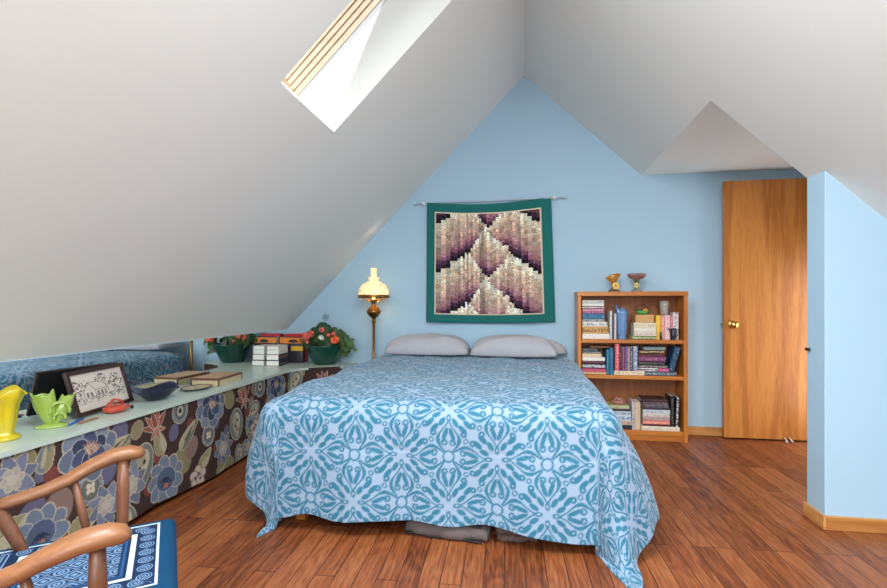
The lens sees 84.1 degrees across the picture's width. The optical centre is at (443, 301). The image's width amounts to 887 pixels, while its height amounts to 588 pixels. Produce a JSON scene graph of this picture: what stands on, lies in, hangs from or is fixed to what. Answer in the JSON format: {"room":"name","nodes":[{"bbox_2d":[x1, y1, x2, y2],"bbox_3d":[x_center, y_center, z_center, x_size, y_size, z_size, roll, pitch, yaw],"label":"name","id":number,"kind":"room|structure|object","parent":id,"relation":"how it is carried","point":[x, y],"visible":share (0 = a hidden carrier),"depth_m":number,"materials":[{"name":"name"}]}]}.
{"room":"bedroom","nodes":[
{"label":"bedroom","id":0,"kind":"room"},
{"bbox_2d":[3,329,284,361],"bbox_3d":[-2.225,0.663,0.258,0.124,0.840,8.991,0,0,9],"label":"wall","id":1,"kind":"structure","parent":0,"point":[283,329],"depth_m":2.67,"materials":[{"name":"blue paint"}]},
{"bbox_2d":[0,349,114,426],"bbox_3d":[-1.908,0.398,1.793,0.006,0.288,1.723,0,0,9],"label":"mirror panel","id":2,"kind":"object","parent":1,"relation":"attached to","point":[36,376],"visible":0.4,"depth_m":2.24,"materials":[{"name":"clear glass"}]},
{"bbox_2d":[115,329,287,397],"bbox_3d":[-1.610,0.398,3.611,0.006,0.288,1.953,0,0,9],"label":"mirror panel","id":3,"kind":"object","parent":1,"relation":"attached to","point":[146,366],"visible":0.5,"depth_m":3.27,"materials":[{"name":"clear glass"}]},
{"bbox_2d":[0,0,523,361],"bbox_3d":[-1.223,-1.039,0.073,2.438,2.582,9.150,0,0,9],"label":"ceiling","id":4,"kind":"structure","parent":0,"point":[162,180],"depth_m":2.18,"materials":[{"name":"paint"}]},
{"bbox_2d":[282,0,386,98],"bbox_3d":[-0.508,-1.554,2.348,0.965,0.972,0.720,0,0,9],"label":"window","id":5,"kind":"structure","parent":4,"relation":"attached to","point":[357,13],"depth_m":2.66,"materials":[{"name":"brown wood"}]},
{"bbox_2d":[128,435,886,587],"bbox_3d":[0.128,1.143,-0.148,4.900,0.120,9.150,0,0,9],"label":"floor","id":6,"kind":"structure","parent":0,"point":[731,515],"depth_m":2.17,"materials":[{"name":"brown wood"}]},
{"bbox_2d":[0,445,145,587],"bbox_3d":[-0.948,0.557,1.074,0.616,1.059,0.638,0,0,-29],"label":"armchair","id":7,"kind":"object","parent":6,"relation":"on","point":[94,540],"visible":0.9,"depth_m":1.23,"materials":[{"name":"brown wood"}]},
{"bbox_2d":[0,519,177,587],"bbox_3d":[-0.866,0.644,1.121,0.457,0.036,0.503,0,0,-29],"label":"seat cushion","id":8,"kind":"object","parent":7,"relation":"on","point":[148,559],"visible":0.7,"depth_m":1.18,"materials":[{"name":"fabric"}]},
{"bbox_2d":[0,361,357,549],"bbox_3d":[-1.416,0.813,2.683,0.687,0.540,3.739,0,0,9],"label":"cabinet","id":9,"kind":"object","parent":6,"relation":"on","point":[188,438],"depth_m":2.45,"materials":[{"name":"fabric"}]},
{"bbox_2d":[0,385,27,442],"bbox_3d":[-1.739,0.440,1.941,0.158,0.204,0.144,0,0,9],"label":"vase","id":10,"kind":"object","parent":9,"relation":"on","point":[11,396],"visible":1,"depth_m":1.92,"materials":[{"name":"ceramic"}]},
{"bbox_2d":[30,389,74,429],"bbox_3d":[-1.698,0.460,2.138,0.156,0.165,0.073,0,0,-36],"label":"vase","id":11,"kind":"object","parent":9,"relation":"on","point":[50,411],"visible":1,"depth_m":2.12,"materials":[{"name":"ceramic"}]},
{"bbox_2d":[30,389,56,423],"bbox_3d":[-1.723,0.454,2.120,0.059,0.153,0.090,0,0,37],"label":"cup","id":12,"kind":"object","parent":11,"relation":"on","point":[44,405],"depth_m":2.11,"materials":[{"name":"ceramic"}]},
{"bbox_2d":[55,392,74,422],"bbox_3d":[-1.667,0.464,2.162,0.041,0.132,0.076,0,0,42],"label":"cup","id":13,"kind":"object","parent":11,"relation":"on","point":[63,405],"depth_m":2.14,"materials":[{"name":"ceramic"}]},
{"bbox_2d":[62,362,133,418],"bbox_3d":[-1.724,0.432,2.469,0.089,0.213,0.402,0,0,0],"label":"framed drawing","id":14,"kind":"object","parent":9,"relation":"on","point":[94,387],"visible":0.98,"depth_m":2.44,"materials":[{"name":"paper"}]},
{"bbox_2d":[102,398,129,413],"bbox_3d":[-1.614,0.509,2.428,0.101,0.067,0.130,0,0,9],"label":"dish","id":15,"kind":"object","parent":9,"relation":"on","point":[111,408],"visible":1,"depth_m":2.40,"materials":[{"name":"red ceramic"}]},
{"bbox_2d":[102,403,129,413],"bbox_3d":[-1.614,0.523,2.428,0.101,0.038,0.130,0,0,9],"label":"bowl","id":16,"kind":"object","parent":15,"relation":"on","point":[111,408],"depth_m":2.39,"materials":[{"name":"red ceramic"}]},
{"bbox_2d":[130,381,179,400],"bbox_3d":[-1.593,0.502,2.743,0.212,0.080,0.280,0,0,9],"label":"bowl","id":17,"kind":"object","parent":9,"relation":"on","point":[161,391],"visible":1,"depth_m":2.71,"materials":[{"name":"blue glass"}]},
{"bbox_2d":[0,361,357,458],"bbox_3d":[-1.416,0.552,2.683,0.687,0.018,3.739,0,0,9],"label":"countertop","id":18,"kind":"structure","parent":9,"relation":"on","point":[31,438],"depth_m":2.42,"materials":[{"name":"green laminate"}]},
{"bbox_2d":[180,384,211,390],"bbox_3d":[-1.538,0.534,3.063,0.158,0.016,0.222,0,0,9],"label":"oval plate","id":19,"kind":"object","parent":9,"relation":"on","point":[194,387],"visible":1,"depth_m":3.07,"materials":[{"name":"grey ceramic"}]},
{"bbox_2d":[190,372,241,386],"bbox_3d":[-1.524,0.517,3.317,0.192,0.052,0.306,0,0,5],"label":"book","id":20,"kind":"object","parent":9,"relation":"on","point":[218,379],"visible":0.94,"depth_m":3.23,"materials":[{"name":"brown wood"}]},
{"bbox_2d":[266,358,288,365],"bbox_3d":[-1.437,0.520,4.263,0.118,0.046,0.200,0,0,6],"label":"book","id":21,"kind":"object","parent":9,"relation":"on","point":[284,361],"visible":0.84,"depth_m":4.17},
{"bbox_2d":[267,352,287,360],"bbox_3d":[-1.438,0.471,4.263,0.113,0.049,0.190,0,0,6],"label":"book","id":22,"kind":"object","parent":21,"relation":"on","point":[277,357],"visible":0.84,"depth_m":4.18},
{"bbox_2d":[267,348,287,354],"bbox_3d":[-1.440,0.426,4.263,0.108,0.039,0.180,0,0,6],"label":"book","id":23,"kind":"object","parent":22,"relation":"on","point":[281,351],"visible":0.84,"depth_m":4.18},
{"bbox_2d":[267,344,287,349],"bbox_3d":[-1.440,0.390,4.263,0.106,0.029,0.180,0,0,6],"label":"book","id":24,"kind":"object","parent":23,"relation":"on","point":[277,346],"visible":1,"depth_m":4.19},
{"bbox_2d":[280,336,304,362],"bbox_3d":[-1.354,0.426,4.405,0.216,0.232,0.045,0,0,6],"label":"book","id":25,"kind":"object","parent":9,"relation":"on","point":[296,350],"visible":0.77,"depth_m":4.38,"materials":[{"name":"paper"}]},
{"bbox_2d":[285,334,307,361],"bbox_3d":[-1.342,0.416,4.492,0.200,0.252,0.061,0,0,5],"label":"book","id":26,"kind":"object","parent":9,"relation":"on","point":[292,335],"visible":0.24,"depth_m":4.46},
{"bbox_2d":[300,322,356,364],"bbox_3d":[-1.022,0.359,4.320,0.525,0.367,0.324,0,0,9],"label":"begonias","id":27,"kind":"object","parent":9,"relation":"on","point":[324,343],"visible":1,"depth_m":4.25,"materials":[{"name":"green plant"}]},
{"bbox_2d":[306,344,341,364],"bbox_3d":[-1.043,0.458,4.325,0.320,0.168,0.320,0,0,9],"label":"pot","id":28,"kind":"object","parent":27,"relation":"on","point":[320,354],"depth_m":4.22,"materials":[{"name":"green ceramic"}]},
{"bbox_2d":[330,336,339,343],"bbox_3d":[-0.925,0.325,4.183,0.074,0.067,0.084,0,0,9],"label":"flower","id":29,"kind":"object","parent":27,"relation":"on","point":[336,339],"depth_m":4.17,"materials":[{"name":"orange plant"}]},
{"bbox_2d":[296,514,308,519],"bbox_3d":[0.112,0.783,3.283,1.460,0.600,1.975,0,0,9],"label":"bed","id":30,"kind":"object","parent":6,"relation":"on","point":[300,516],"visible":0.05,"depth_m":2.45,"materials":[{"name":"brown wood"}]},
{"bbox_2d":[384,333,470,354],"bbox_3d":[-0.128,0.350,4.140,0.726,0.177,0.344,0,0,9],"label":"pillow","id":31,"kind":"object","parent":30,"relation":"on","point":[427,343],"visible":0.99,"depth_m":4.00,"materials":[{"name":"fabric"}]},
{"bbox_2d":[245,355,658,587],"bbox_3d":[0.082,0.758,2.965,2.014,0.654,2.105,0,0,9],"label":"comforter","id":32,"kind":"object","parent":30,"relation":"on","point":[528,447],"visible":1,"depth_m":2.23,"materials":[{"name":"fabric"}]},
{"bbox_2d":[470,334,557,357],"bbox_3d":[0.568,0.351,3.996,0.706,0.175,0.334,0,0,9],"label":"pillow","id":33,"kind":"object","parent":30,"relation":"on","point":[503,345],"visible":1,"depth_m":3.87,"materials":[{"name":"fabric"}]},
{"bbox_2d":[548,340,566,354],"bbox_3d":[0.685,0.376,4.186,0.720,0.142,0.085,0,0,9],"label":"pillow","id":34,"kind":"object","parent":30,"relation":"on","point":[560,349],"visible":0.16,"depth_m":4.11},
{"bbox_2d":[358,268,388,358],"bbox_3d":[-0.607,0.394,4.284,0.273,1.378,0.273,0,0,29],"label":"floor lamp","id":35,"kind":"object","parent":6,"relation":"on","point":[373,289],"visible":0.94,"depth_m":4.23,"materials":[{"name":"gold metal"}]},
{"bbox_2d":[405,520,492,543],"bbox_3d":[0.049,1.044,2.400,0.385,0.074,0.375,0,0,15],"label":"folded blanket","id":36,"kind":"object","parent":6,"relation":"on","point":[480,533],"visible":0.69,"depth_m":2.22,"materials":[{"name":"grey fabric"}]},
{"bbox_2d":[496,527,536,542],"bbox_3d":[0.350,1.050,2.342,0.184,0.063,0.302,0,0,9],"label":"folded fabric","id":37,"kind":"object","parent":6,"relation":"on","point":[502,535],"visible":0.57,"depth_m":2.21,"materials":[{"name":"fabric"}]},
{"bbox_2d":[574,291,687,442],"bbox_3d":[1.491,0.500,3.962,0.829,1.165,0.243,0,0,9],"label":"bookcase","id":38,"kind":"object","parent":6,"relation":"on","point":[625,387],"visible":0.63,"depth_m":3.91,"materials":[{"name":"brown wood"}]},
{"bbox_2d":[583,371,605,374],"bbox_3d":[1.211,0.565,3.984,0.183,0.022,0.149,0,0,9],"label":"book","id":39,"kind":"object","parent":38,"relation":"on","point":[584,372],"visible":0.39,"depth_m":3.91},
{"bbox_2d":[581,367,605,371],"bbox_3d":[1.209,0.542,3.982,0.180,0.024,0.147,0,0,9],"label":"book","id":40,"kind":"object","parent":39,"relation":"on","point":[583,369],"visible":0.65,"depth_m":3.91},
{"bbox_2d":[581,362,604,368],"bbox_3d":[1.206,0.509,3.981,0.174,0.042,0.148,0,0,9],"label":"book","id":41,"kind":"object","parent":40,"relation":"on","point":[583,365],"visible":0.72,"depth_m":3.91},
{"bbox_2d":[581,360,603,363],"bbox_3d":[1.202,0.478,3.983,0.166,0.019,0.150,0,0,9],"label":"book","id":42,"kind":"object","parent":41,"relation":"on","point":[581,360],"visible":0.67,"depth_m":3.91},
{"bbox_2d":[581,356,604,360],"bbox_3d":[1.205,0.454,3.983,0.173,0.029,0.147,0,0,9],"label":"book","id":43,"kind":"object","parent":42,"relation":"on","point":[601,358],"visible":0.78,"depth_m":3.91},
{"bbox_2d":[581,353,600,356],"bbox_3d":[1.192,0.425,3.987,0.146,0.030,0.149,0,0,9],"label":"book","id":44,"kind":"object","parent":43,"relation":"on","point":[582,354],"visible":0.72,"depth_m":3.92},
{"bbox_2d":[581,333,609,338],"bbox_3d":[1.222,0.273,3.979,0.207,0.043,0.149,0,0,9],"label":"book","id":45,"kind":"object","parent":38,"relation":"on","point":[583,336],"visible":0.72,"depth_m":3.91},
{"bbox_2d":[581,326,608,333],"bbox_3d":[1.218,0.224,3.979,0.200,0.055,0.147,0,0,9],"label":"book","id":46,"kind":"object","parent":45,"relation":"on","point":[584,330],"visible":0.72,"depth_m":3.91,"materials":[{"name":"paper"}]},
{"bbox_2d":[581,321,607,326],"bbox_3d":[1.215,0.178,3.981,0.192,0.038,0.148,0,0,9],"label":"book","id":47,"kind":"object","parent":46,"relation":"on","point":[583,324],"visible":0.83,"depth_m":3.91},
{"bbox_2d":[581,319,603,321],"bbox_3d":[1.204,0.148,3.985,0.169,0.022,0.150,0,0,9],"label":"book","id":48,"kind":"object","parent":47,"relation":"on","point":[582,320],"visible":0.8,"depth_m":3.91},
{"bbox_2d":[581,313,603,318],"bbox_3d":[1.204,0.114,3.985,0.169,0.045,0.150,0,0,9],"label":"book","id":49,"kind":"object","parent":48,"relation":"on","point":[583,315],"visible":0.72,"depth_m":3.91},
{"bbox_2d":[581,311,603,313],"bbox_3d":[1.201,0.083,3.983,0.165,0.017,0.150,0,0,9],"label":"book","id":50,"kind":"object","parent":49,"relation":"on","point":[588,312],"visible":0.87,"depth_m":3.91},
{"bbox_2d":[581,309,603,310],"bbox_3d":[1.202,0.065,3.986,0.165,0.019,0.148,0,0,9],"label":"book","id":51,"kind":"object","parent":50,"relation":"on","point":[581,309],"visible":0.76,"depth_m":3.91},
{"bbox_2d":[581,306,603,308],"bbox_3d":[1.202,0.045,3.983,0.165,0.022,0.150,0,0,9],"label":"book","id":52,"kind":"object","parent":51,"relation":"on","point":[582,307],"visible":0.87,"depth_m":3.91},
{"bbox_2d":[581,303,603,305],"bbox_3d":[1.202,0.022,3.987,0.165,0.023,0.148,0,0,9],"label":"book","id":53,"kind":"object","parent":52,"relation":"on","point":[582,304],"visible":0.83,"depth_m":3.92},
{"bbox_2d":[581,300,603,302],"bbox_3d":[1.202,-0.002,3.983,0.165,0.026,0.148,0,0,9],"label":"book","id":54,"kind":"object","parent":53,"relation":"on","point":[582,301],"visible":0.8,"depth_m":3.91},
{"bbox_2d":[603,348,608,374],"bbox_3d":[1.311,0.477,3.964,0.019,0.198,0.150,0,0,9],"label":"book","id":55,"kind":"object","parent":38,"relation":"on","point":[605,350],"visible":0.83,"depth_m":3.90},
{"bbox_2d":[607,311,611,338],"bbox_3d":[1.335,0.183,3.960,0.018,0.224,0.150,0,0,9],"label":"book","id":56,"kind":"object","parent":38,"relation":"on","point":[609,313],"visible":0.78,"depth_m":3.89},
{"bbox_2d":[607,347,613,374],"bbox_3d":[1.338,0.470,3.960,0.034,0.211,0.150,0,0,9],"label":"book","id":57,"kind":"object","parent":38,"relation":"on","point":[611,350],"visible":0.76,"depth_m":3.89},
{"bbox_2d":[606,273,620,291],"bbox_3d":[1.369,-0.156,3.971,0.120,0.148,0.089,0,0,9],"label":"vase","id":58,"kind":"object","parent":38,"relation":"on","point":[613,278],"visible":1,"depth_m":3.94,"materials":[{"name":"brown ceramic"}]},
{"bbox_2d":[615,305,628,338],"bbox_3d":[1.424,0.160,3.930,0.108,0.269,0.098,0,0,9],"label":"vase","id":59,"kind":"object","parent":38,"relation":"on","point":[621,314],"visible":1,"depth_m":3.90,"materials":[{"name":"blue ceramic"}]},
{"bbox_2d":[622,425,631,429],"bbox_3d":[1.432,0.987,3.946,0.122,0.034,0.147,0,0,9],"label":"book","id":60,"kind":"object","parent":38,"relation":"on","point":[629,427],"visible":0.35,"depth_m":3.87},
{"bbox_2d":[621,421,631,424],"bbox_3d":[1.424,0.953,3.946,0.137,0.034,0.146,0,0,9],"label":"book","id":61,"kind":"object","parent":60,"relation":"on","point":[622,422],"visible":0.41,"depth_m":3.87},
{"bbox_2d":[617,415,630,420],"bbox_3d":[1.414,0.914,3.950,0.144,0.044,0.147,0,0,9],"label":"book","id":62,"kind":"object","parent":61,"relation":"on","point":[621,417],"visible":0.46,"depth_m":3.87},
{"bbox_2d":[614,411,630,414],"bbox_3d":[1.399,0.877,3.952,0.173,0.030,0.148,0,0,9],"label":"book","id":63,"kind":"object","parent":62,"relation":"on","point":[616,412],"visible":0.46,"depth_m":3.88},
{"bbox_2d":[612,409,629,410],"bbox_3d":[1.393,0.853,3.955,0.176,0.018,0.147,0,0,9],"label":"book","id":64,"kind":"object","parent":63,"relation":"on","point":[612,409],"visible":0.3,"depth_m":3.88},
{"bbox_2d":[606,402,628,408],"bbox_3d":[1.385,0.831,3.955,0.176,0.026,0.148,0,0,9],"label":"book","id":65,"kind":"object","parent":64,"relation":"on","point":[611,405],"visible":0.59,"depth_m":3.89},
{"bbox_2d":[611,397,624,404],"bbox_3d":[1.402,0.791,3.943,0.106,0.053,0.106,0,0,9],"label":"shell dish","id":66,"kind":"object","parent":65,"relation":"on","point":[619,401],"visible":1,"depth_m":3.91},
{"bbox_2d":[614,370,644,375],"bbox_3d":[1.471,0.559,3.938,0.229,0.034,0.150,0,0,9],"label":"book","id":67,"kind":"object","parent":38,"relation":"on","point":[642,373],"visible":0.65,"depth_m":3.86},
{"bbox_2d":[612,343,618,370],"bbox_3d":[1.382,0.436,3.953,0.033,0.211,0.150,0,0,9],"label":"book","id":68,"kind":"object","parent":67,"relation":"on","point":[615,346],"visible":0.7,"depth_m":3.88,"materials":[{"name":"paper"}]},
{"bbox_2d":[619,345,621,370],"bbox_3d":[1.409,0.445,3.948,0.020,0.194,0.150,0,0,9],"label":"book","id":69,"kind":"object","parent":67,"relation":"on","point":[620,346],"visible":0.61,"depth_m":3.88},
{"bbox_2d":[622,346,624,370],"bbox_3d":[1.429,0.448,3.945,0.018,0.187,0.150,0,0,9],"label":"book","id":70,"kind":"object","parent":67,"relation":"on","point":[623,348],"visible":0.59,"depth_m":3.87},
{"bbox_2d":[621,345,627,370],"bbox_3d":[1.449,0.447,3.942,0.021,0.190,0.150,0,0,9],"label":"book","id":71,"kind":"object","parent":67,"relation":"on","point":[626,347],"visible":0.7,"depth_m":3.87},
{"bbox_2d":[627,345,632,370],"bbox_3d":[1.487,0.445,3.936,0.020,0.193,0.150,0,0,9],"label":"book","id":72,"kind":"object","parent":67,"relation":"on","point":[631,347],"visible":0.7,"depth_m":3.86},
{"bbox_2d":[630,345,637,370],"bbox_3d":[1.516,0.445,3.931,0.037,0.193,0.150,0,0,9],"label":"book","id":73,"kind":"object","parent":67,"relation":"on","point":[635,348],"visible":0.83,"depth_m":3.86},
{"bbox_2d":[628,398,634,429],"bbox_3d":[1.508,0.893,3.946,0.022,0.221,0.150,0,0,9],"label":"book","id":74,"kind":"object","parent":38,"relation":"on","point":[631,402],"visible":0.7,"depth_m":3.88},
{"bbox_2d":[627,273,645,291],"bbox_3d":[1.548,-0.155,3.942,0.146,0.146,0.081,0,0,9],"label":"vase","id":75,"kind":"object","parent":38,"relation":"on","point":[636,277],"visible":0.98,"depth_m":3.92,"materials":[{"name":"brown ceramic"}]},
{"bbox_2d":[633,399,640,429],"bbox_3d":[1.540,0.895,3.941,0.041,0.217,0.150,0,0,9],"label":"book","id":76,"kind":"object","parent":38,"relation":"on","point":[637,402],"visible":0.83,"depth_m":3.87,"materials":[{"name":"paper"}]},
{"bbox_2d":[629,335,655,339],"bbox_3d":[1.581,0.281,3.918,0.176,0.028,0.146,0,0,9],"label":"book","id":77,"kind":"object","parent":38,"relation":"on","point":[630,336],"visible":0.85,"depth_m":3.85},
{"bbox_2d":[630,331,655,335],"bbox_3d":[1.588,0.250,3.919,0.164,0.033,0.147,0,0,9],"label":"book","id":78,"kind":"object","parent":77,"relation":"on","point":[632,332],"visible":0.85,"depth_m":3.85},
{"bbox_2d":[630,327,655,331],"bbox_3d":[1.587,0.219,3.920,0.162,0.030,0.149,0,0,9],"label":"book","id":79,"kind":"object","parent":78,"relation":"on","point":[632,329],"visible":0.87,"depth_m":3.85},
{"bbox_2d":[630,322,655,327],"bbox_3d":[1.588,0.183,3.923,0.164,0.042,0.149,0,0,9],"label":"book","id":80,"kind":"object","parent":79,"relation":"on","point":[632,324],"visible":0.85,"depth_m":3.85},
{"bbox_2d":[632,314,653,322],"bbox_3d":[1.586,0.130,3.913,0.138,0.062,0.134,0,0,9],"label":"box","id":81,"kind":"object","parent":80,"relation":"on","point":[638,318],"visible":1,"depth_m":3.85,"materials":[{"name":"cardboard"}]},
{"bbox_2d":[635,304,648,313],"bbox_3d":[1.578,0.058,3.909,0.098,0.082,0.098,0,0,-11],"label":"trinket","id":82,"kind":"object","parent":81,"relation":"on","point":[639,311],"visible":1,"depth_m":3.88,"materials":[{"name":"wicker"}]},
{"bbox_2d":[654,315,660,339],"bbox_3d":[1.696,0.200,3.931,0.038,0.190,0.150,0,0,9],"label":"book","id":83,"kind":"object","parent":38,"relation":"on","point":[657,318],"visible":0.67,"depth_m":3.86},
{"bbox_2d":[641,424,679,431],"bbox_3d":[1.700,0.986,3.908,0.280,0.035,0.180,0,0,9],"label":"book","id":84,"kind":"object","parent":38,"relation":"on","point":[645,428],"visible":0.54,"depth_m":3.82,"materials":[{"name":"paper"}]},
{"bbox_2d":[641,423,669,426],"bbox_3d":[1.674,0.962,3.909,0.203,0.012,0.150,0,0,9],"label":"book","id":85,"kind":"object","parent":84,"relation":"on","point":[641,423],"visible":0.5,"depth_m":3.84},
{"bbox_2d":[641,419,669,424],"bbox_3d":[1.672,0.941,3.910,0.199,0.031,0.147,0,0,9],"label":"book","id":86,"kind":"object","parent":85,"relation":"on","point":[642,421],"visible":0.59,"depth_m":3.84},
{"bbox_2d":[641,415,669,420],"bbox_3d":[1.671,0.911,3.905,0.199,0.028,0.147,0,0,9],"label":"book","id":87,"kind":"object","parent":86,"relation":"on","point":[642,417],"visible":0.61,"depth_m":3.83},
{"bbox_2d":[641,411,669,416],"bbox_3d":[1.672,0.882,3.909,0.199,0.030,0.148,0,0,9],"label":"book","id":88,"kind":"object","parent":87,"relation":"on","point":[642,413],"visible":0.59,"depth_m":3.84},
{"bbox_2d":[641,408,669,413],"bbox_3d":[1.671,0.853,3.908,0.199,0.028,0.150,0,0,9],"label":"book","id":89,"kind":"object","parent":88,"relation":"on","point":[642,410],"visible":0.59,"depth_m":3.84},
{"bbox_2d":[641,406,669,409],"bbox_3d":[1.671,0.832,3.906,0.199,0.014,0.149,0,0,9],"label":"book","id":90,"kind":"object","parent":89,"relation":"on","point":[641,406],"visible":0.5,"depth_m":3.83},
{"bbox_2d":[641,403,668,407],"bbox_3d":[1.667,0.811,3.911,0.189,0.028,0.150,0,0,9],"label":"book","id":91,"kind":"object","parent":90,"relation":"on","point":[642,405],"visible":0.61,"depth_m":3.84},
{"bbox_2d":[638,399,667,404],"bbox_3d":[1.661,0.788,3.908,0.189,0.018,0.150,0,0,9],"label":"book","id":92,"kind":"object","parent":91,"relation":"on","point":[642,402],"visible":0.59,"depth_m":3.84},
{"bbox_2d":[637,395,666,401],"bbox_3d":[1.655,0.768,3.913,0.196,0.022,0.148,0,0,9],"label":"book","id":93,"kind":"object","parent":92,"relation":"on","point":[647,398],"visible":1,"depth_m":3.86,"materials":[{"name":"paper"}]},
{"bbox_2d":[665,393,673,426],"bbox_3d":[1.789,0.850,3.890,0.026,0.237,0.150,0,0,9],"label":"book","id":94,"kind":"object","parent":84,"relation":"on","point":[670,398],"visible":0.72,"depth_m":3.82,"materials":[{"name":"paper"}]},
{"bbox_2d":[671,394,679,426],"bbox_3d":[1.824,0.853,3.885,0.037,0.230,0.150,0,0,9],"label":"book","id":95,"kind":"object","parent":84,"relation":"on","point":[676,398],"visible":0.72,"depth_m":3.81,"materials":[{"name":"paper"}]},
{"bbox_2d":[644,371,676,375],"bbox_3d":[1.703,0.559,3.900,0.234,0.034,0.150,0,0,9],"label":"book","id":96,"kind":"object","parent":38,"relation":"on","point":[647,373],"visible":0.67,"depth_m":3.83,"materials":[{"name":"paper"}]},
{"bbox_2d":[638,367,657,370],"bbox_3d":[1.611,0.529,3.918,0.145,0.024,0.149,0,0,9],"label":"book","id":97,"kind":"object","parent":96,"relation":"on","point":[639,369],"visible":0.65,"depth_m":3.85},
{"bbox_2d":[638,364,666,367],"bbox_3d":[1.650,0.504,3.913,0.207,0.026,0.148,0,0,9],"label":"book","id":98,"kind":"object","parent":97,"relation":"on","point":[639,365],"visible":0.65,"depth_m":3.84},
{"bbox_2d":[638,361,664,364],"bbox_3d":[1.641,0.478,3.910,0.185,0.026,0.147,0,0,9],"label":"book","id":99,"kind":"object","parent":98,"relation":"on","point":[639,362],"visible":0.7,"depth_m":3.84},
{"bbox_2d":[638,356,665,361],"bbox_3d":[1.641,0.445,3.909,0.199,0.041,0.146,0,0,9],"label":"book","id":100,"kind":"object","parent":99,"relation":"on","point":[640,358],"visible":0.67,"depth_m":3.84,"materials":[{"name":"paper"}]},
{"bbox_2d":[638,353,663,355],"bbox_3d":[1.635,0.413,3.915,0.185,0.022,0.148,0,0,9],"label":"book","id":101,"kind":"object","parent":100,"relation":"on","point":[639,354],"visible":0.67,"depth_m":3.85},
{"bbox_2d":[638,348,663,353],"bbox_3d":[1.640,0.390,3.913,0.181,0.025,0.149,0,0,9],"label":"book","id":102,"kind":"object","parent":101,"relation":"on","point":[639,349],"visible":0.72,"depth_m":3.84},
{"bbox_2d":[640,345,664,349],"bbox_3d":[1.661,0.364,3.911,0.155,0.026,0.150,0,0,9],"label":"book","id":103,"kind":"object","parent":102,"relation":"on","point":[644,347],"visible":1,"depth_m":3.85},
{"bbox_2d":[665,345,680,371],"bbox_3d":[1.802,0.442,3.884,0.095,0.198,0.150,0,0,9],"label":"book","id":104,"kind":"object","parent":96,"relation":"on","point":[673,352],"visible":0.83,"depth_m":3.81,"materials":[{"name":"paper"}]},
{"bbox_2d":[661,315,664,339],"bbox_3d":[1.730,0.200,3.925,0.028,0.190,0.150,0,0,9],"label":"book","id":105,"kind":"object","parent":38,"relation":"on","point":[662,316],"visible":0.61,"depth_m":3.85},
{"bbox_2d":[660,314,669,339],"bbox_3d":[1.764,0.198,3.920,0.040,0.194,0.150,0,0,9],"label":"book","id":106,"kind":"object","parent":38,"relation":"on","point":[667,317],"visible":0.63,"depth_m":3.85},
{"bbox_2d":[659,301,668,314],"bbox_3d":[1.751,0.046,3.901,0.072,0.108,0.072,0,0,9],"label":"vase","id":107,"kind":"object","parent":106,"relation":"on","point":[663,305],"visible":1,"depth_m":3.87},
{"bbox_2d":[668,312,678,339],"bbox_3d":[1.824,0.188,3.910,0.042,0.213,0.150,0,0,9],"label":"book","id":108,"kind":"object","parent":38,"relation":"on","point":[675,315],"visible":0.56,"depth_m":3.83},
{"bbox_2d":[668,328,678,339],"bbox_3d":[1.787,0.249,3.819,0.068,0.092,0.056,0,0,-30],"label":"metal pitcher","id":109,"kind":"object","parent":38,"relation":"on","point":[673,334],"visible":1,"depth_m":3.80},
{"bbox_2d":[288,76,805,426],"bbox_3d":[0.752,-0.567,4.286,4.900,3.300,0.120,0,0,9],"label":"wall","id":110,"kind":"structure","parent":0,"point":[614,218],"depth_m":4.17,"materials":[{"name":"blue paint"}]},
{"bbox_2d":[413,196,567,204],"bbox_3d":[0.388,-0.875,4.259,1.336,0.045,0.051,0,0,9],"label":"rod","id":111,"kind":"object","parent":110,"relation":"attached to","point":[553,197],"visible":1,"depth_m":4.24,"materials":[{"name":"white paint"}]},
{"bbox_2d":[426,198,554,322],"bbox_3d":[0.396,-0.352,4.236,1.110,1.072,0.043,0,0,9],"label":"quilt","id":112,"kind":"object","parent":111,"relation":"hanging from","point":[487,263],"visible":1,"depth_m":4.23,"materials":[{"name":"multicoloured fabric"}]},
{"bbox_2d":[688,426,721,435],"bbox_3d":[2.350,1.048,3.957,1.360,0.070,0.014,0,0,9],"label":"baseboard","id":113,"kind":"structure","parent":110,"relation":"attached to","point":[692,430],"depth_m":3.99,"materials":[{"name":"brown wood"}]},
{"bbox_2d":[524,0,886,219],"bbox_3d":[1.213,-0.969,-0.325,2.500,2.696,9.150,0,0,9],"label":"ceiling","id":114,"kind":"structure","parent":0,"point":[807,79],"depth_m":2.31,"materials":[{"name":"paint"}]},
{"bbox_2d":[642,101,794,174],"bbox_3d":[2.290,-1.109,3.278,1.539,0.115,1.690,0,0,9],"label":"ceiling","id":115,"kind":"structure","parent":0,"point":[713,141],"depth_m":3.44,"materials":[{"name":"paint"}]},
{"bbox_2d":[807,171,886,518],"bbox_3d":[2.367,0.219,2.337,1.082,1.729,0.153,0,0,9],"label":"wall","id":116,"kind":"structure","parent":0,"point":[847,238],"depth_m":2.33,"materials":[{"name":"blue paint"}]},
{"bbox_2d":[803,501,825,529],"bbox_3d":[1.826,1.050,2.423,0.014,0.066,0.177,0,0,9],"label":"baseboard","id":117,"kind":"structure","parent":116,"relation":"attached to","point":[810,512],"depth_m":2.41,"materials":[{"name":"brown wood"}]},
{"bbox_2d":[825,515,886,533],"bbox_3d":[2.255,1.050,2.271,0.882,0.066,0.014,0,0,9],"label":"baseboard","id":118,"kind":"structure","parent":116,"relation":"attached to","point":[837,523],"depth_m":2.31,"materials":[{"name":"brown wood"}]},
{"bbox_3d":[2.966,-0.017,3.138,0.120,2.200,1.631,0,0,9],"label":"wall","id":119,"kind":"structure","parent":0,"visible":0},
{"bbox_2d":[721,178,806,440],"bbox_3d":[2.599,0.057,3.814,0.801,2.028,0.102,0,0,9],"label":"door","id":120,"kind":"structure","parent":119,"relation":"in","point":[764,323],"depth_m":3.84,"materials":[{"name":"brown wood"}]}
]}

